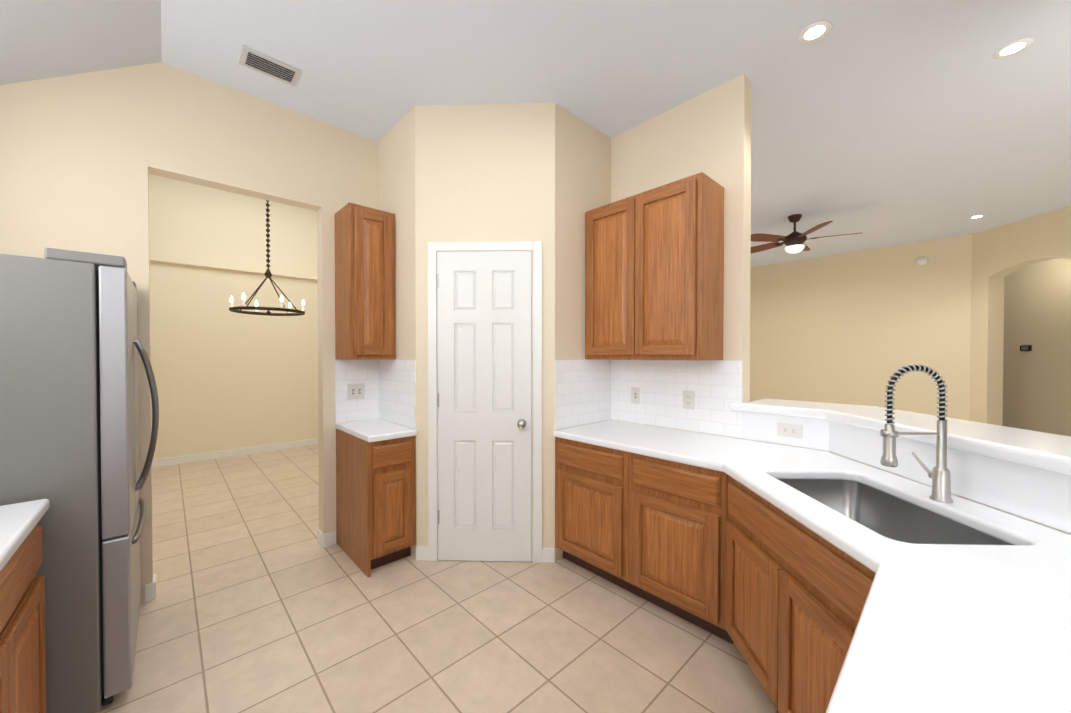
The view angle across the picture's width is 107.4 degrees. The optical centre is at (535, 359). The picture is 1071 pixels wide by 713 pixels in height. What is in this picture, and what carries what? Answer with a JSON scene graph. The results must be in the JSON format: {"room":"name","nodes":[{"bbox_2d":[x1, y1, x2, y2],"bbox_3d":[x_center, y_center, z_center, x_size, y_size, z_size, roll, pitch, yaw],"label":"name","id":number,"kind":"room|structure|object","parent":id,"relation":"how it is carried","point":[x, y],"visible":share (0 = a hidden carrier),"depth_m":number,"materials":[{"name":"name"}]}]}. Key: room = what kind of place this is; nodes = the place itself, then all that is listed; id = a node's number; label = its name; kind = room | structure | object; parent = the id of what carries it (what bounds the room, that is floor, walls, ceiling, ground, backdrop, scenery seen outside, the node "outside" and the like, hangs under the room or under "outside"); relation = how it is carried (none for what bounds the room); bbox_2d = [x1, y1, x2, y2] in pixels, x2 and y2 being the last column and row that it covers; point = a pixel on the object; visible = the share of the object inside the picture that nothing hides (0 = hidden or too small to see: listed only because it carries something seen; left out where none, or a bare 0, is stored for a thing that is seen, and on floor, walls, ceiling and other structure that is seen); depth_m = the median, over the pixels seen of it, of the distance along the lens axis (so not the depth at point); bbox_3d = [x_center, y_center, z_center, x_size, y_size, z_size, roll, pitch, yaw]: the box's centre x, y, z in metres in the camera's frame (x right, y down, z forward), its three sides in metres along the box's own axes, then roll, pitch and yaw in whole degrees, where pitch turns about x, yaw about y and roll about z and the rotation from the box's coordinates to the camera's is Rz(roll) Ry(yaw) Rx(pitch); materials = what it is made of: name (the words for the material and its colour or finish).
{"room":"kitchen","nodes":[
{"label":"kitchen","id":0,"kind":"room"},
{"bbox_2d":[0,0,161,84],"bbox_3d":[-0.379,-1.318,-0.386,1.050,0.835,6.120,-1,1,-43],"label":"ceiling","id":1,"kind":"structure","parent":0,"point":[42,39],"depth_m":1.79,"materials":[{"name":"white paint"}]},
{"bbox_2d":[0,62,379,602],"bbox_3d":[0.098,-0.641,4.351,9.820,3.900,0.120,-1,1,-43],"label":"wall","id":2,"kind":"structure","parent":0,"point":[83,156],"depth_m":2.17,"materials":[{"name":"beige paint"}]},
{"bbox_2d":[145,574,155,593],"bbox_3d":[-2.825,1.295,1.719,1.683,0.090,0.013,-1,1,-43],"label":"baseboard","id":3,"kind":"structure","parent":2,"relation":"attached to","point":[149,588],"depth_m":2.18,"materials":[{"name":"white paint"}]},
{"bbox_2d":[317,529,335,542],"bbox_3d":[-0.998,1.275,3.435,1.643,0.090,0.013,-1,1,-43],"label":"baseboard","id":4,"kind":"structure","parent":2,"relation":"attached to","point":[326,540],"depth_m":2.81,"materials":[{"name":"white paint"}]},
{"bbox_2d":[335,359,378,422],"bbox_3d":[-1.325,0.226,2.938,0.318,0.458,0.007,-1,1,-43],"label":"backsplash","id":5,"kind":"structure","parent":2,"relation":"attached to","point":[347,372],"depth_m":2.93,"materials":[{"name":"tile"}]},
{"bbox_2d":[348,383,364,399],"bbox_3d":[-1.328,0.236,2.920,0.118,0.116,0.014,-1,1,-43],"label":"double electrical outlet","id":6,"kind":"object","parent":5,"relation":"attached to","point":[356,391],"visible":1,"depth_m":2.92,"materials":[{"name":"white plastic"}]},
{"bbox_2d":[335,202,395,359],"bbox_3d":[-1.214,-0.523,2.812,0.314,1.040,0.325,-1,1,-43],"label":"upper cabinet","id":7,"kind":"object","parent":2,"relation":"attached to","point":[364,236],"depth_m":2.69,"materials":[{"name":"brown wood"}]},
{"bbox_2d":[149,174,317,459],"bbox_3d":[-4.345,-0.649,5.078,4.340,3.900,0.175,-1,1,-43],"label":"wall","id":8,"kind":"structure","parent":0,"point":[226,378],"depth_m":5.21,"materials":[{"name":"beige paint"}]},
{"bbox_2d":[152,438,317,466],"bbox_3d":[-4.283,1.256,5.107,4.200,0.090,0.013,-1,1,-43],"label":"baseboard","id":9,"kind":"structure","parent":8,"relation":"attached to","point":[256,449],"depth_m":5.28,"materials":[{"name":"white paint"}]},
{"bbox_2d":[97,444,778,712],"bbox_3d":[2.198,1.347,3.672,11.920,0.060,11.220,-1,1,-43],"label":"floor","id":10,"kind":"structure","parent":0,"point":[263,601],"depth_m":1.94,"materials":[{"name":"beige tile"}]},
{"bbox_2d":[0,248,158,712],"bbox_3d":[-2.121,0.472,1.579,0.883,1.740,0.830,-1,1,-43],"label":"fridge","id":11,"kind":"object","parent":10,"relation":"on","point":[72,348],"visible":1,"depth_m":1.44,"materials":[{"name":"silver metal"}]},
{"bbox_2d":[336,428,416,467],"bbox_3d":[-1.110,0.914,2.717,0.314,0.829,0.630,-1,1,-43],"label":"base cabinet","id":12,"kind":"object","parent":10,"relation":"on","point":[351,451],"depth_m":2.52,"materials":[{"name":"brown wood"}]},
{"bbox_2d":[0,499,49,531],"bbox_3d":[-1.591,0.501,0.803,0.637,0.041,0.918,-1,1,-43],"label":"countertop","id":13,"kind":"structure","parent":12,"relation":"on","point":[24,514],"depth_m":1.22,"materials":[{"name":"white stone"}]},
{"bbox_2d":[336,419,416,439],"bbox_3d":[-1.107,0.478,2.709,0.317,0.041,0.637,-1,1,-43],"label":"countertop","id":14,"kind":"structure","parent":12,"relation":"on","point":[377,429],"depth_m":2.59,"materials":[{"name":"white stone"}]},
{"bbox_2d":[0,420,1070,712],"bbox_3d":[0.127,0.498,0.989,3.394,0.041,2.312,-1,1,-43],"label":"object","id":15,"kind":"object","parent":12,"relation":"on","point":[843,584],"depth_m":1.30,"materials":[{"name":"brown wood"}]},
{"bbox_2d":[778,479,1011,544],"bbox_3d":[1.145,0.612,1.349,0.762,0.194,0.762,-1,1,-43],"label":"sink basin","id":16,"kind":"object","parent":15,"relation":"in","point":[890,515],"depth_m":1.43,"materials":[{"name":"silver metal"}]},
{"bbox_2d":[378,103,610,560],"bbox_3d":[-0.319,-0.175,3.018,1.260,3.000,1.260,-1,1,-43],"label":"wall","id":17,"kind":"structure","parent":0,"point":[498,172],"depth_m":2.59,"materials":[{"name":"beige paint"}]},
{"bbox_2d":[379,359,415,428],"bbox_3d":[-1.004,0.227,2.827,0.007,0.458,0.608,-1,1,-43],"label":"backsplash","id":18,"kind":"structure","parent":17,"relation":"attached to","point":[397,391],"depth_m":2.79,"materials":[{"name":"tile"}]},
{"bbox_2d":[437,252,530,561],"bbox_3d":[-0.329,0.311,2.574,0.449,2.022,0.461,-1,1,-43],"label":"pantry door","id":19,"kind":"structure","parent":17,"relation":"in","point":[484,382],"depth_m":2.58,"materials":[{"name":"white paint"}]},
{"bbox_2d":[416,241,554,562],"bbox_3d":[-0.333,0.280,2.583,0.919,2.100,0.018,0,1,2],"label":"door frame","id":20,"kind":"structure","parent":17,"relation":"attached to","point":[430,552],"depth_m":2.57,"materials":[{"name":"white paint"}]},
{"bbox_2d":[555,359,610,429],"bbox_3d":[0.351,0.228,2.783,0.608,0.458,0.007,-1,1,-43],"label":"backsplash","id":21,"kind":"structure","parent":17,"relation":"attached to","point":[582,392],"depth_m":2.75,"materials":[{"name":"tile"}]},
{"bbox_2d":[161,0,1070,266],"bbox_3d":[2.198,-2.183,3.631,11.920,1.000,11.220,-1,1,-43],"label":"ceiling","id":22,"kind":"structure","parent":0,"point":[880,123],"depth_m":2.32,"materials":[{"name":"white paint"}]},
{"bbox_2d":[228,200,305,315],"bbox_3d":[-2.755,-1.522,4.048,0.652,2.129,0.668,-1,1,-43],"label":"dining chandelier","id":23,"kind":"object","parent":22,"relation":"hanging from","point":[256,307],"visible":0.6,"depth_m":4.04,"materials":[{"name":"brown metal"}]},
{"bbox_2d":[239,45,300,85],"bbox_3d":[-1.503,-1.655,2.231,0.270,0.022,0.170,-1,1,-43],"label":"ceiling vent","id":24,"kind":"object","parent":22,"relation":"in","point":[262,63],"visible":0.98,"depth_m":2.22,"materials":[{"name":"grey metal"}]},
{"bbox_2d":[751,214,859,253],"bbox_3d":[3.080,-1.477,4.674,1.184,0.434,1.211,-1,1,-43],"label":"room ceiling fan","id":25,"kind":"object","parent":22,"relation":"hanging from","point":[794,241],"visible":0.98,"depth_m":4.58,"materials":[{"name":"brown wood"}]},
{"bbox_2d":[798,21,831,43],"bbox_3d":[1.418,-1.661,1.999,0.142,0.004,0.142,-1,1,-43],"label":"recessed light","id":26,"kind":"object","parent":22,"relation":"in","point":[814,32],"visible":1,"depth_m":2.00,"materials":[{"name":"white paint"}]},
{"bbox_2d":[968,215,985,218],"bbox_3d":[5.230,-1.692,4.660,0.142,0.004,0.142,-1,1,-43],"label":"recessed light","id":27,"kind":"object","parent":22,"relation":"in","point":[976,216],"visible":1,"depth_m":4.65,"materials":[{"name":"white paint"}]},
{"bbox_2d":[992,38,1033,58],"bbox_3d":[2.554,-1.662,2.105,0.142,0.004,0.142,-1,1,-43],"label":"recessed light","id":28,"kind":"object","parent":22,"relation":"in","point":[1013,48],"visible":1,"depth_m":2.10,"materials":[{"name":"white paint"}]},
{"bbox_2d":[611,73,751,438],"bbox_3d":[-0.768,-0.193,4.503,0.120,3.000,5.920,-1,1,-43],"label":"wall","id":29,"kind":"structure","parent":0,"point":[707,133],"depth_m":2.39,"materials":[{"name":"beige paint"}]},
{"bbox_2d":[585,192,642,359],"bbox_3d":[0.615,-0.521,2.699,0.325,1.040,0.474,-1,1,-43],"label":"upper cabinet","id":30,"kind":"object","parent":29,"relation":"attached to","point":[613,231],"depth_m":2.57,"materials":[{"name":"brown wood"}]},
{"bbox_2d":[611,360,742,437],"bbox_3d":[0.891,0.229,2.649,0.007,0.458,0.938,-1,1,-43],"label":"backsplash","id":31,"kind":"structure","parent":29,"relation":"attached to","point":[715,386],"depth_m":2.58,"materials":[{"name":"tile"}]},
{"bbox_2d":[631,387,639,403],"bbox_3d":[0.716,0.257,2.821,0.014,0.116,0.072,-1,1,-43],"label":"outlet","id":32,"kind":"object","parent":31,"relation":"attached to","point":[635,395],"visible":1,"depth_m":2.82,"materials":[{"name":"white plastic"}]},
{"bbox_2d":[683,391,693,409],"bbox_3d":[0.988,0.261,2.536,0.009,0.116,0.072,-1,1,-43],"label":"duplex electrical outlet","id":33,"kind":"object","parent":31,"relation":"attached to","point":[688,399],"visible":1,"depth_m":2.53,"materials":[{"name":"white plastic"}]},
{"bbox_2d":[643,172,723,360],"bbox_3d":[0.859,-0.518,2.440,0.325,1.040,0.474,-1,1,-43],"label":"upper cabinet","id":34,"kind":"object","parent":29,"relation":"attached to","point":[654,273],"depth_m":2.27,"materials":[{"name":"brown wood"}]},
{"bbox_2d":[742,412,828,450],"bbox_3d":[1.356,0.385,2.156,0.007,0.158,0.420,-1,1,-43],"label":"backsplash","id":35,"kind":"structure","parent":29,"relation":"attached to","point":[763,428],"depth_m":2.15,"materials":[{"name":"white stone"}]},
{"bbox_2d":[777,422,802,438],"bbox_3d":[1.374,0.382,2.126,0.009,0.072,0.116,-1,1,-43],"label":"outlet","id":36,"kind":"object","parent":35,"relation":"attached to","point":[789,430],"visible":1,"depth_m":2.12,"materials":[{"name":"white plastic"}]},
{"bbox_2d":[750,234,971,420],"bbox_3d":[4.815,-0.217,6.593,0.120,3.000,3.320,-1,1,-43],"label":"wall","id":37,"kind":"structure","parent":0,"point":[858,327],"depth_m":6.13,"materials":[{"name":"beige paint"}]},
{"bbox_2d":[916,256,927,264],"bbox_3d":[5.566,-1.426,5.665,0.036,0.124,0.124,-1,1,-43],"label":"smoke detector","id":38,"kind":"object","parent":37,"relation":"attached to","point":[922,260],"visible":0.96,"depth_m":5.66,"materials":[{"name":"white plastic"}]},
{"bbox_2d":[745,439,1070,534],"bbox_3d":[0.533,0.838,0.647,3.520,1.030,1.500,-1,1,-43],"label":"wall","id":39,"kind":"structure","parent":0,"point":[931,486],"depth_m":1.39,"materials":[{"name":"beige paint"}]},
{"bbox_2d":[729,398,1070,475],"bbox_3d":[0.682,0.296,0.660,3.757,0.051,1.805,-1,1,-43],"label":"raised bar","id":40,"kind":"object","parent":39,"relation":"on","point":[1050,452],"visible":1,"depth_m":1.47,"materials":[{"name":"white stone"}]},
{"bbox_2d":[829,420,1070,532],"bbox_3d":[1.478,0.395,1.327,0.007,0.158,1.358,0,1,2],"label":"backsplash","id":41,"kind":"structure","parent":39,"relation":"attached to","point":[1041,496],"depth_m":1.30,"materials":[{"name":"white stone"}]},
{"bbox_2d":[969,206,1070,436],"bbox_3d":[6.466,-0.186,3.975,1.200,3.000,5.700,0,1,2],"label":"wall","id":42,"kind":"structure","parent":0,"point":[1020,282],"depth_m":5.26,"materials":[{"name":"beige paint"}]},
{"bbox_2d":[1020,345,1031,350],"bbox_3d":[7.003,-0.166,5.619,0.027,0.080,0.120,0,1,2],"label":"thermostat","id":43,"kind":"object","parent":42,"relation":"attached to","point":[1025,347],"visible":1,"depth_m":5.61,"materials":[{"name":"black plastic"}]}
]}

